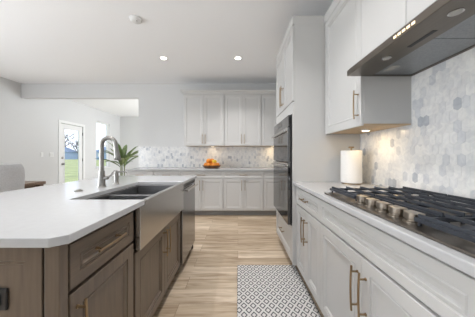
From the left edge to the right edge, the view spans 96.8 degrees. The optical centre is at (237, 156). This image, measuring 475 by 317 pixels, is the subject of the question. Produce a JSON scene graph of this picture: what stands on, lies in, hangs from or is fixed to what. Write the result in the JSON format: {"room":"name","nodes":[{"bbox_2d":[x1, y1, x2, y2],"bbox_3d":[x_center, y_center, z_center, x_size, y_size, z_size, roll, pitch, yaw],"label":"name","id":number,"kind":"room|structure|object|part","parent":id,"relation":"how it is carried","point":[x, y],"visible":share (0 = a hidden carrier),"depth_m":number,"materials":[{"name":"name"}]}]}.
{"room":"kitchen","nodes":[
{"label":"kitchen","id":0,"kind":"room"},
{"bbox_2d":[0,77,119,185],"bbox_3d":[-4.910,-0.235,2.835,0.120,2.790,11.670,0,0,0],"label":"wall","id":1,"kind":"structure","parent":0,"point":[28,127],"depth_m":5.23,"materials":[{"name":"paint"}]},
{"bbox_2d":[58,120,84,183],"bbox_3d":[-4.841,0.083,6.180,0.018,2.155,0.980,0,0,0],"label":"trim","id":2,"kind":"structure","parent":1,"relation":"attached to","point":[59,121],"depth_m":5.75,"materials":[{"name":"white paint"}]},
{"bbox_2d":[61,123,82,182],"bbox_3d":[-4.848,0.120,6.186,0.108,2.056,0.819,0,0,0],"label":"door","id":3,"kind":"structure","parent":1,"relation":"in","point":[63,126],"depth_m":6.08,"materials":[{"name":"white paint"}]},
{"bbox_2d":[95,121,110,168],"bbox_3d":[-4.880,-0.399,7.590,0.140,1.642,0.820,0,0,0],"label":"window","id":4,"kind":"structure","parent":1,"relation":"in","point":[106,145],"depth_m":7.92,"materials":[{"name":"white paint"}]},
{"bbox_2d":[120,117,137,175],"bbox_3d":[-2.935,-0.235,8.730,4.070,2.790,0.120,0,0,0],"label":"wall","id":5,"kind":"structure","parent":0,"point":[128,125],"depth_m":8.67,"materials":[{"name":"paint"}]},
{"bbox_2d":[21,84,275,167],"bbox_3d":[-1.830,-0.235,4.780,6.040,2.790,0.120,0,0,0],"label":"wall","id":6,"kind":"structure","parent":0,"point":[160,106],"depth_m":4.72,"materials":[{"name":"paint"}]},
{"bbox_2d":[180,90,224,145],"bbox_3d":[-0.736,-0.795,4.519,0.901,1.148,0.400,0,0,0],"label":"upper cabinet","id":7,"kind":"object","parent":6,"relation":"attached to","point":[203,109],"visible":0.99,"depth_m":4.38,"materials":[{"name":"grey paint"}]},
{"bbox_3d":[-0.917,-0.749,4.385,0.416,1.055,0.019,0,0,0],"label":"door","id":8,"kind":"part","parent":7,"relation":"part of","materials":[{"name":"grey paint"}]},
{"bbox_3d":[-0.736,-1.325,4.519,0.901,0.088,0.399,0,0,0],"label":"crown molding","id":9,"kind":"part","parent":7,"relation":"part of","materials":[{"name":"grey paint"}]},
{"bbox_3d":[-0.498,-0.749,4.385,0.416,1.055,0.019,0,0,0],"label":"door","id":10,"kind":"part","parent":7,"relation":"part of","materials":[{"name":"grey paint"}]},
{"bbox_2d":[139,147,274,166],"bbox_3d":[-0.520,0.014,4.717,3.401,0.460,0.005,0,0,0],"label":"tile backsplash","id":11,"kind":"structure","parent":6,"relation":"attached to","point":[148,156],"depth_m":4.71,"materials":[{"name":"tile"}]},
{"bbox_2d":[224,90,261,145],"bbox_3d":[0.100,-0.795,4.519,0.770,1.148,0.400,0,0,0],"label":"upper cabinet","id":12,"kind":"object","parent":6,"relation":"attached to","point":[242,108],"visible":1,"depth_m":4.38,"materials":[{"name":"grey paint"}]},
{"bbox_3d":[-0.090,-0.749,4.385,0.378,1.055,0.019,0,0,0],"label":"door","id":13,"kind":"part","parent":12,"relation":"part of","materials":[{"name":"grey paint"}]},
{"bbox_3d":[0.100,-1.325,4.347,0.770,0.088,0.056,0,0,0],"label":"crown molding","id":14,"kind":"part","parent":12,"relation":"part of","materials":[{"name":"grey paint"}]},
{"bbox_3d":[0.290,-0.749,4.385,0.378,1.055,0.019,0,0,0],"label":"door","id":15,"kind":"part","parent":12,"relation":"part of","materials":[{"name":"grey paint"}]},
{"bbox_2d":[261,90,276,145],"bbox_3d":[0.828,-0.795,4.519,0.685,1.148,0.400,0,0,0],"label":"upper cabinet","id":16,"kind":"object","parent":6,"relation":"attached to","point":[268,97],"visible":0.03,"depth_m":4.38,"materials":[{"name":"grey paint"}]},
{"bbox_3d":[0.828,-1.325,4.347,0.685,0.088,0.056,0,0,0],"label":"crown molding","id":17,"kind":"part","parent":16,"relation":"part of","materials":[{"name":"grey paint"}]},
{"bbox_2d":[0,0,333,116],"bbox_3d":[-1.830,-1.670,2.895,6.280,0.080,11.790,0,0,0],"label":"ceiling","id":18,"kind":"structure","parent":0,"point":[42,41],"depth_m":2.94,"materials":[{"name":"paint"}]},
{"bbox_2d":[129,15,141,23],"bbox_3d":[-1.210,-1.611,2.500,0.140,0.038,0.140,0,0,0],"label":"smoke detector","id":19,"kind":"object","parent":18,"relation":"attached to","point":[135,19],"visible":1,"depth_m":2.47,"materials":[{"name":"white plastic"}]},
{"bbox_2d":[153,215,323,316],"bbox_3d":[-1.830,1.200,2.895,6.280,0.080,11.790,0,0,0],"label":"floor","id":20,"kind":"structure","parent":0,"point":[205,285],"depth_m":2.33,"materials":[{"name":"brown wood"}]},
{"bbox_2d":[0,163,24,191],"bbox_3d":[-2.901,0.620,2.440,0.518,1.083,0.700,0,0,0],"label":"dining chair","id":21,"kind":"object","parent":20,"relation":"on","point":[12,175],"visible":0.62,"depth_m":2.47,"materials":[{"name":"grey fabric"}]},
{"bbox_2d":[0,244,67,316],"bbox_3d":[-0.926,0.718,0.670,0.748,0.884,0.036,0,0,0],"label":"panel","id":22,"kind":"object","parent":20,"relation":"on","point":[36,279],"visible":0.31,"depth_m":0.66,"materials":[{"name":"beige wood"}]},
{"bbox_2d":[0,288,7,310],"bbox_3d":[-0.782,0.450,0.663,0.115,0.069,0.010,0,0,0],"label":"electrical outlet","id":23,"kind":"object","parent":22,"relation":"attached to","point":[3,291],"visible":1,"depth_m":0.66,"materials":[{"name":"black plastic"}]},
{"bbox_3d":[-0.956,0.718,0.672,0.688,0.884,0.030,0,0,0],"label":"framed panel","id":24,"kind":"part","parent":22,"relation":"part of","materials":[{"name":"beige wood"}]},
{"bbox_3d":[-0.576,0.718,0.670,0.048,0.884,0.036,0,0,0],"label":"corner post","id":25,"kind":"part","parent":22,"relation":"part of","materials":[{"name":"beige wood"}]},
{"bbox_2d":[24,181,45,188],"bbox_3d":[-3.660,0.780,2.465,1.080,0.760,1.930,0,0,0],"label":"dining table","id":26,"kind":"object","parent":20,"relation":"on","point":[28,184],"visible":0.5,"depth_m":3.28,"materials":[{"name":"brown wood"}]},
{"bbox_2d":[68,212,132,316],"bbox_3d":[-0.826,0.718,0.911,0.619,0.884,0.441,0,0,0],"label":"base cabinet","id":27,"kind":"object","parent":20,"relation":"on","point":[100,262],"visible":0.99,"depth_m":0.88,"materials":[{"name":"beige wood"}]},
{"bbox_3d":[-0.535,0.590,0.728,0.038,0.201,0.014,0,0,0],"label":"handle","id":28,"kind":"part","parent":27,"relation":"part of","materials":[{"name":"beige metal"}]},
{"bbox_2d":[0,176,196,247],"bbox_3d":[-1.075,0.260,1.666,1.090,0.030,2.068,0,0,0],"label":"countertop","id":29,"kind":"structure","parent":27,"relation":"on","point":[47,216],"depth_m":0.99,"materials":[{"name":"white stone"}]},
{"bbox_2d":[97,136,120,187],"bbox_3d":[-1.032,0.040,1.690,0.188,0.410,0.068,0,0,0],"label":"kitchen faucet","id":30,"kind":"object","parent":29,"relation":"on","point":[101,173],"visible":1,"depth_m":1.68,"materials":[{"name":"silver metal"}]},
{"bbox_3d":[-1.036,-0.026,1.690,0.146,0.280,0.033,0,0,0],"label":"spout","id":31,"kind":"part","parent":30,"relation":"part of","materials":[{"name":"silver metal"}]},
{"bbox_3d":[-1.027,0.149,1.689,0.095,0.079,0.029,0,0,0],"label":"lever","id":32,"kind":"part","parent":30,"relation":"part of","materials":[{"name":"silver metal"}]},
{"bbox_2d":[113,170,126,183],"bbox_3d":[-1.050,0.185,1.880,0.126,0.120,0.056,0,0,0],"label":"soap dispenser","id":33,"kind":"object","parent":29,"relation":"on","point":[116,174],"visible":0.98,"depth_m":1.87,"materials":[{"name":"silver metal"}]},
{"bbox_2d":[88,183,183,249],"bbox_3d":[-0.744,0.380,1.589,0.436,0.257,0.903,0,0,0],"label":"farmhouse sink","id":34,"kind":"object","parent":29,"relation":"in","point":[163,203],"visible":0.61,"depth_m":1.49,"materials":[{"name":"silver metal"}]},
{"bbox_3d":[-0.535,0.360,0.895,0.038,0.014,0.191,0,0,0],"label":"handle","id":35,"kind":"part","parent":27,"relation":"part of","materials":[{"name":"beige metal"}]},
{"bbox_2d":[95,142,137,175],"bbox_3d":[-3.111,0.379,5.769,1.218,1.562,1.343,0,0,-17],"label":"potted plant","id":36,"kind":"object","parent":20,"relation":"on","point":[125,157],"visible":0.63,"depth_m":5.74,"materials":[{"name":"green plant"}]},
{"bbox_2d":[127,171,153,175],"bbox_3d":[-1.898,0.718,4.383,0.523,0.884,0.664,0,0,0],"label":"base cabinet","id":37,"kind":"object","parent":20,"relation":"on","point":[129,173],"visible":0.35,"depth_m":4.10,"materials":[{"name":"grey paint"}]},
{"bbox_2d":[125,167,273,170],"bbox_3d":[-0.495,0.260,4.386,3.369,0.030,0.649,0,0,0],"label":"countertop","id":38,"kind":"structure","parent":37,"relation":"on","point":[139,168],"depth_m":4.06,"materials":[{"name":"white stone"}]},
{"bbox_2d":[202,165,220,167],"bbox_3d":[-0.545,0.214,4.370,0.384,0.061,0.384,0,0,0],"label":"fruit bowl","id":39,"kind":"object","parent":38,"relation":"on","point":[202,165],"visible":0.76,"depth_m":4.22,"materials":[{"name":"brown wood"}]},
{"bbox_2d":[133,213,179,316],"bbox_3d":[-0.826,0.838,1.588,0.619,0.645,0.909,0,0,0],"label":"base cabinet","id":40,"kind":"object","parent":20,"relation":"on","point":[156,264],"visible":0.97,"depth_m":1.43,"materials":[{"name":"beige wood"}]},
{"bbox_3d":[-0.565,0.785,1.370,0.019,0.517,0.457,0,0,0],"label":"door","id":41,"kind":"part","parent":40,"relation":"part of","materials":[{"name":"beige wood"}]},
{"bbox_3d":[-0.535,0.640,1.568,0.038,0.201,0.014,0,0,0],"label":"handle","id":42,"kind":"part","parent":40,"relation":"part of","materials":[{"name":"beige metal"}]},
{"bbox_3d":[-0.535,0.640,1.632,0.038,0.201,0.014,0,0,0],"label":"handle","id":43,"kind":"part","parent":40,"relation":"part of","materials":[{"name":"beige metal"}]},
{"bbox_3d":[-0.565,0.785,1.819,0.019,0.517,0.434,0,0,0],"label":"door","id":44,"kind":"part","parent":40,"relation":"part of","materials":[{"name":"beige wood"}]},
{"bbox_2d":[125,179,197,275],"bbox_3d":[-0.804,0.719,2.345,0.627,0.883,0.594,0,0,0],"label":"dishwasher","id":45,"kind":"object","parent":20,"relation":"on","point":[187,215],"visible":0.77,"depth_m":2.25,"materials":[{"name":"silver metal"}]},
{"bbox_3d":[-0.555,0.683,2.345,0.035,0.743,0.594,0,0,0],"label":"door panel","id":46,"kind":"part","parent":45,"relation":"part of","materials":[{"name":"silver metal"}]},
{"bbox_2d":[154,171,179,175],"bbox_3d":[-1.383,0.718,4.383,0.505,0.884,0.664,0,0,0],"label":"base cabinet","id":47,"kind":"object","parent":20,"relation":"on","point":[156,173],"visible":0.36,"depth_m":4.10,"materials":[{"name":"grey paint"}]},
{"bbox_2d":[180,171,223,214],"bbox_3d":[-0.709,0.718,4.383,0.842,0.884,0.664,0,0,0],"label":"base cabinet","id":48,"kind":"object","parent":20,"relation":"on","point":[209,189],"visible":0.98,"depth_m":4.10,"materials":[{"name":"grey paint"}]},
{"bbox_3d":[-0.918,0.740,4.099,0.416,0.607,0.019,0,0,0],"label":"door","id":49,"kind":"part","parent":48,"relation":"part of","materials":[{"name":"grey paint"}]},
{"bbox_3d":[-0.709,0.358,4.099,0.834,0.130,0.019,0,0,0],"label":"drawer","id":50,"kind":"part","parent":48,"relation":"part of","materials":[{"name":"grey paint"}]},
{"bbox_3d":[-0.499,0.740,4.099,0.416,0.607,0.019,0,0,0],"label":"door","id":51,"kind":"part","parent":48,"relation":"part of","materials":[{"name":"grey paint"}]},
{"bbox_2d":[223,171,262,214],"bbox_3d":[0.102,0.718,4.383,0.778,0.884,0.664,0,0,0],"label":"base cabinet","id":52,"kind":"object","parent":20,"relation":"on","point":[242,190],"visible":0.99,"depth_m":4.10,"materials":[{"name":"grey paint"}]},
{"bbox_3d":[-0.091,0.740,4.099,0.384,0.607,0.019,0,0,0],"label":"door","id":53,"kind":"part","parent":52,"relation":"part of","materials":[{"name":"grey paint"}]},
{"bbox_3d":[0.102,0.358,4.099,0.770,0.130,0.019,0,0,0],"label":"drawer","id":54,"kind":"part","parent":52,"relation":"part of","materials":[{"name":"grey paint"}]},
{"bbox_3d":[0.296,0.740,4.099,0.384,0.607,0.019,0,0,0],"label":"door","id":55,"kind":"part","parent":52,"relation":"part of","materials":[{"name":"grey paint"}]},
{"bbox_2d":[263,171,275,214],"bbox_3d":[0.796,0.718,4.383,0.607,0.884,0.664,0,0,0],"label":"base cabinet","id":56,"kind":"object","parent":20,"relation":"on","point":[268,176],"visible":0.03,"depth_m":4.10,"materials":[{"name":"grey paint"}]},
{"bbox_3d":[0.796,0.358,4.099,0.599,0.130,0.019,0,0,0],"label":"drawer","id":57,"kind":"part","parent":56,"relation":"part of","materials":[{"name":"grey paint"}]},
{"bbox_2d":[237,265,321,316],"bbox_3d":[0.297,1.156,1.245,0.609,0.008,1.990,0,0,0],"label":"runner rug","id":58,"kind":"object","parent":20,"relation":"on","point":[262,290],"visible":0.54,"depth_m":1.77,"materials":[{"name":"white fabric"}]},
{"bbox_2d":[296,187,321,307],"bbox_3d":[0.851,0.718,1.744,0.659,0.884,0.608,0,0,0],"label":"base cabinet","id":59,"kind":"object","parent":20,"relation":"on","point":[308,222],"visible":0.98,"depth_m":1.67,"materials":[{"name":"grey paint"}]},
{"bbox_3d":[0.570,0.750,1.883,0.019,0.587,0.292,0,0,0],"label":"door","id":60,"kind":"part","parent":59,"relation":"part of","materials":[{"name":"grey paint"}]},
{"bbox_3d":[0.540,0.615,1.767,0.038,0.211,0.014,0,0,0],"label":"handle","id":61,"kind":"part","parent":59,"relation":"part of","materials":[{"name":"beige metal"}]},
{"bbox_3d":[0.540,0.615,1.703,0.038,0.211,0.014,0,0,0],"label":"handle","id":62,"kind":"part","parent":59,"relation":"part of","materials":[{"name":"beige metal"}]},
{"bbox_3d":[0.570,0.368,1.735,0.019,0.150,0.587,0,0,0],"label":"drawer","id":63,"kind":"part","parent":59,"relation":"part of","materials":[{"name":"grey paint"}]},
{"bbox_3d":[0.570,0.750,1.587,0.019,0.587,0.292,0,0,0],"label":"door","id":64,"kind":"part","parent":59,"relation":"part of","materials":[{"name":"grey paint"}]},
{"bbox_2d":[276,15,359,265],"bbox_3d":[0.840,-0.104,2.485,0.698,2.529,0.870,0,0,0],"label":"tall cabinet","id":65,"kind":"object","parent":20,"relation":"on","point":[300,59],"visible":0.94,"depth_m":2.05,"materials":[{"name":"grey paint"}]},
{"bbox_3d":[0.539,-0.907,2.703,0.019,0.732,0.432,0,0,0],"label":"door","id":66,"kind":"part","parent":65,"relation":"part of","materials":[{"name":"grey paint"}]},
{"bbox_2d":[271,114,291,225],"bbox_3d":[0.710,0.133,2.485,0.517,1.090,0.830,0,0,0],"label":"wall oven","id":67,"kind":"object","parent":65,"relation":"in","point":[282,137],"visible":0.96,"depth_m":2.26,"materials":[{"name":"silver metal"}]},
{"bbox_3d":[0.468,0.097,2.485,0.034,0.024,0.750,0,0,0],"label":"handle","id":68,"kind":"part","parent":67,"relation":"part of","materials":[{"name":"silver metal"}]},
{"bbox_3d":[0.468,-0.255,2.485,0.034,0.024,0.750,0,0,0],"label":"handle","id":69,"kind":"part","parent":67,"relation":"part of","materials":[{"name":"silver metal"}]},
{"bbox_3d":[0.486,0.094,2.485,0.003,0.060,0.822,0,0,0],"label":"door rail","id":70,"kind":"part","parent":67,"relation":"part of","materials":[{"name":"silver metal"}]},
{"bbox_3d":[0.486,-0.258,2.485,0.003,0.060,0.822,0,0,0],"label":"door rail","id":71,"kind":"part","parent":67,"relation":"part of","materials":[{"name":"silver metal"}]},
{"bbox_3d":[0.503,0.367,2.485,0.030,0.611,0.822,0,0,0],"label":"oven door","id":72,"kind":"part","parent":67,"relation":"part of","materials":[{"name":"black glass"}]},
{"bbox_3d":[0.503,-0.117,2.485,0.030,0.345,0.822,0,0,0],"label":"oven door","id":73,"kind":"part","parent":67,"relation":"part of","materials":[{"name":"black glass"}]},
{"bbox_3d":[0.507,-0.351,2.485,0.022,0.113,0.822,0,0,0],"label":"control panel","id":74,"kind":"part","parent":67,"relation":"part of","materials":[{"name":"black glass"}]},
{"bbox_3d":[0.539,0.865,2.494,0.019,0.357,0.849,0,0,0],"label":"drawer","id":75,"kind":"part","parent":65,"relation":"part of","materials":[{"name":"grey paint"}]},
{"bbox_3d":[0.540,-0.472,2.485,0.018,0.115,0.870,0,0,0],"label":"filler rail","id":76,"kind":"part","parent":65,"relation":"part of","materials":[{"name":"grey paint"}]},
{"bbox_3d":[0.539,-0.907,2.268,0.019,0.732,0.432,0,0,0],"label":"door","id":77,"kind":"part","parent":65,"relation":"part of","materials":[{"name":"grey paint"}]},
{"bbox_3d":[0.682,-1.325,2.485,0.305,0.088,0.870,0,0,0],"label":"crown molding","id":78,"kind":"part","parent":65,"relation":"part of","materials":[{"name":"grey paint"}]},
{"bbox_2d":[320,199,474,316],"bbox_3d":[0.851,0.718,0.955,0.659,0.884,0.969,0,0,0],"label":"base cabinet","id":79,"kind":"object","parent":20,"relation":"on","point":[366,270],"visible":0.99,"depth_m":0.85,"materials":[{"name":"grey paint"}]},
{"bbox_3d":[0.570,0.750,1.198,0.019,0.587,0.482,0,0,0],"label":"door","id":80,"kind":"part","parent":79,"relation":"part of","materials":[{"name":"grey paint"}]},
{"bbox_3d":[0.540,0.615,0.987,0.038,0.211,0.014,0,0,0],"label":"handle","id":81,"kind":"part","parent":79,"relation":"part of","materials":[{"name":"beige metal"}]},
{"bbox_3d":[0.540,0.615,0.923,0.038,0.211,0.014,0,0,0],"label":"handle","id":82,"kind":"part","parent":79,"relation":"part of","materials":[{"name":"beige metal"}]},
{"bbox_2d":[293,182,474,277],"bbox_3d":[0.857,0.260,1.135,0.649,0.030,1.829,0,0,0],"label":"countertop","id":83,"kind":"structure","parent":79,"relation":"on","point":[465,263],"depth_m":0.73,"materials":[{"name":"white stone"}]},
{"bbox_2d":[342,147,360,184],"bbox_3d":[1.020,0.078,1.900,0.156,0.334,0.156,0,0,0],"label":"paper towel holder","id":84,"kind":"object","parent":83,"relation":"on","point":[348,147],"visible":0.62,"depth_m":1.84,"materials":[{"name":"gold metal"}]},
{"bbox_2d":[341,150,361,183],"bbox_3d":[1.020,0.091,1.900,0.172,0.285,0.172,0,0,0],"label":"paper towel roll","id":85,"kind":"object","parent":84,"relation":"on","point":[351,160],"visible":1,"depth_m":1.83,"materials":[{"name":"white paper"}]},
{"bbox_2d":[324,186,474,257],"bbox_3d":[0.833,0.219,0.922,0.535,0.051,0.925,0,0,0],"label":"gas cooktop","id":86,"kind":"object","parent":83,"relation":"in","point":[436,217],"visible":1,"depth_m":0.82,"materials":[{"name":"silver metal"}]},
{"bbox_3d":[0.628,0.229,0.988,0.062,0.012,0.062,0,0,0],"label":"knob","id":87,"kind":"part","parent":86,"relation":"part of","materials":[{"name":"silver metal"}]},
{"bbox_3d":[0.628,0.229,0.911,0.062,0.012,0.062,0,0,0],"label":"knob","id":88,"kind":"part","parent":86,"relation":"part of","materials":[{"name":"silver metal"}]},
{"bbox_3d":[0.628,0.229,0.834,0.062,0.012,0.062,0,0,0],"label":"knob","id":89,"kind":"part","parent":86,"relation":"part of","materials":[{"name":"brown metal"}]},
{"bbox_3d":[0.628,0.229,0.757,0.062,0.012,0.062,0,0,0],"label":"knob","id":90,"kind":"part","parent":86,"relation":"part of","materials":[{"name":"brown metal"}]},
{"bbox_3d":[0.920,0.227,0.922,0.126,0.015,0.126,0,0,0],"label":"burner","id":91,"kind":"part","parent":86,"relation":"part of","materials":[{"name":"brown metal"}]},
{"bbox_3d":[0.570,0.750,0.713,0.019,0.587,0.482,0,0,0],"label":"door","id":92,"kind":"part","parent":79,"relation":"part of","materials":[{"name":"grey paint"}]},
{"bbox_3d":[1.250,-0.235,0.920,0.120,2.790,7.840,0,0,0],"label":"wall","id":93,"kind":"structure","parent":0,"visible":0},
{"bbox_2d":[324,0,411,133],"bbox_3d":[0.995,-0.790,1.745,0.388,1.158,0.610,0,0,0],"label":"upper cabinet","id":94,"kind":"object","parent":93,"relation":"attached to","point":[353,104],"visible":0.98,"depth_m":1.57,"materials":[{"name":"grey paint"}]},
{"bbox_3d":[0.868,-1.325,1.745,0.056,0.088,0.610,0,0,0],"label":"crown molding","id":95,"kind":"part","parent":94,"relation":"part of","materials":[{"name":"grey paint"}]},
{"bbox_3d":[0.850,-0.744,1.738,0.019,1.065,0.590,0,0,0],"label":"door","id":96,"kind":"part","parent":94,"relation":"part of","materials":[{"name":"grey paint"}]},
{"bbox_3d":[0.821,-0.360,1.474,0.038,0.201,0.014,0,0,0],"label":"handle","id":97,"kind":"part","parent":94,"relation":"part of","materials":[{"name":"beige metal"}]},
{"bbox_3d":[1.024,-0.221,1.745,0.325,0.006,0.602,0,0,0],"label":"panel","id":98,"kind":"part","parent":94,"relation":"part of","materials":[{"name":"brown wood"}]},
{"bbox_2d":[361,0,435,58],"bbox_3d":[1.014,-0.987,0.955,0.349,0.764,0.969,0,0,0],"label":"upper cabinet","id":99,"kind":"object","parent":93,"relation":"attached to","point":[380,19],"visible":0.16,"depth_m":1.22,"materials":[{"name":"grey paint"}]},
{"bbox_3d":[0.850,-0.942,1.248,0.019,0.670,0.382,0,0,0],"label":"door","id":100,"kind":"part","parent":99,"relation":"part of","materials":[{"name":"grey paint"}]},
{"bbox_3d":[0.850,-0.942,0.863,0.019,0.670,0.382,0,0,0],"label":"door","id":101,"kind":"part","parent":99,"relation":"part of","materials":[{"name":"grey paint"}]},
{"bbox_2d":[347,0,474,75],"bbox_3d":[0.960,-0.570,0.981,0.444,0.060,0.910,0,0,0],"label":"range hood","id":102,"kind":"object","parent":93,"relation":"attached to","point":[445,29],"visible":1,"depth_m":1.01,"materials":[{"name":"silver metal"}]},
{"bbox_2d":[360,47,474,198],"bbox_3d":[1.187,-0.180,0.974,0.005,0.848,2.148,0,0,0],"label":"tile backsplash","id":103,"kind":"structure","parent":93,"relation":"attached to","point":[436,152],"depth_m":1.27,"materials":[{"name":"tile"}]},
{"label":"outside","id":104,"kind":"structure","parent":0,"visible":0},
{"bbox_2d":[65,159,105,182],"bbox_3d":[-132.490,1.485,100.000,255.020,0.150,320.000,0,0,0],"label":"lawn","id":105,"kind":"structure","parent":104,"point":[71,165],"depth_m":22.71,"materials":[{"name":"green plant"}]},
{"bbox_2d":[65,132,76,146],"bbox_3d":[-69.131,-4.665,84.553,6.824,12.169,9.447,0,0,0],"label":"bare tree","id":106,"kind":"object","parent":105,"relation":"on","point":[66,135],"visible":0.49,"depth_m":85.81,"materials":[{"name":"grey plant"}]},
{"bbox_2d":[65,147,77,158],"bbox_3d":[-88.000,-1.575,100.000,18.000,5.970,11.200,0,0,0],"label":"house","id":107,"kind":"structure","parent":105,"relation":"on","point":[69,153],"depth_m":100.49,"materials":[{"name":"blue"}]},
{"bbox_2d":[67,139,77,152],"bbox_3d":[-78.919,-3.490,103.256,6.161,9.849,7.915,0,0,0],"label":"bare tree","id":108,"kind":"object","parent":105,"relation":"on","point":[76,145],"visible":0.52,"depth_m":101.80,"materials":[{"name":"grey plant"}]},
{"bbox_2d":[96,147,105,159],"bbox_3d":[-56.000,-1.575,98.000,16.000,5.970,11.200,0,0,0],"label":"house","id":109,"kind":"structure","parent":105,"relation":"on","point":[97,151],"depth_m":93.01,"materials":[{"name":"blue"}]}
]}

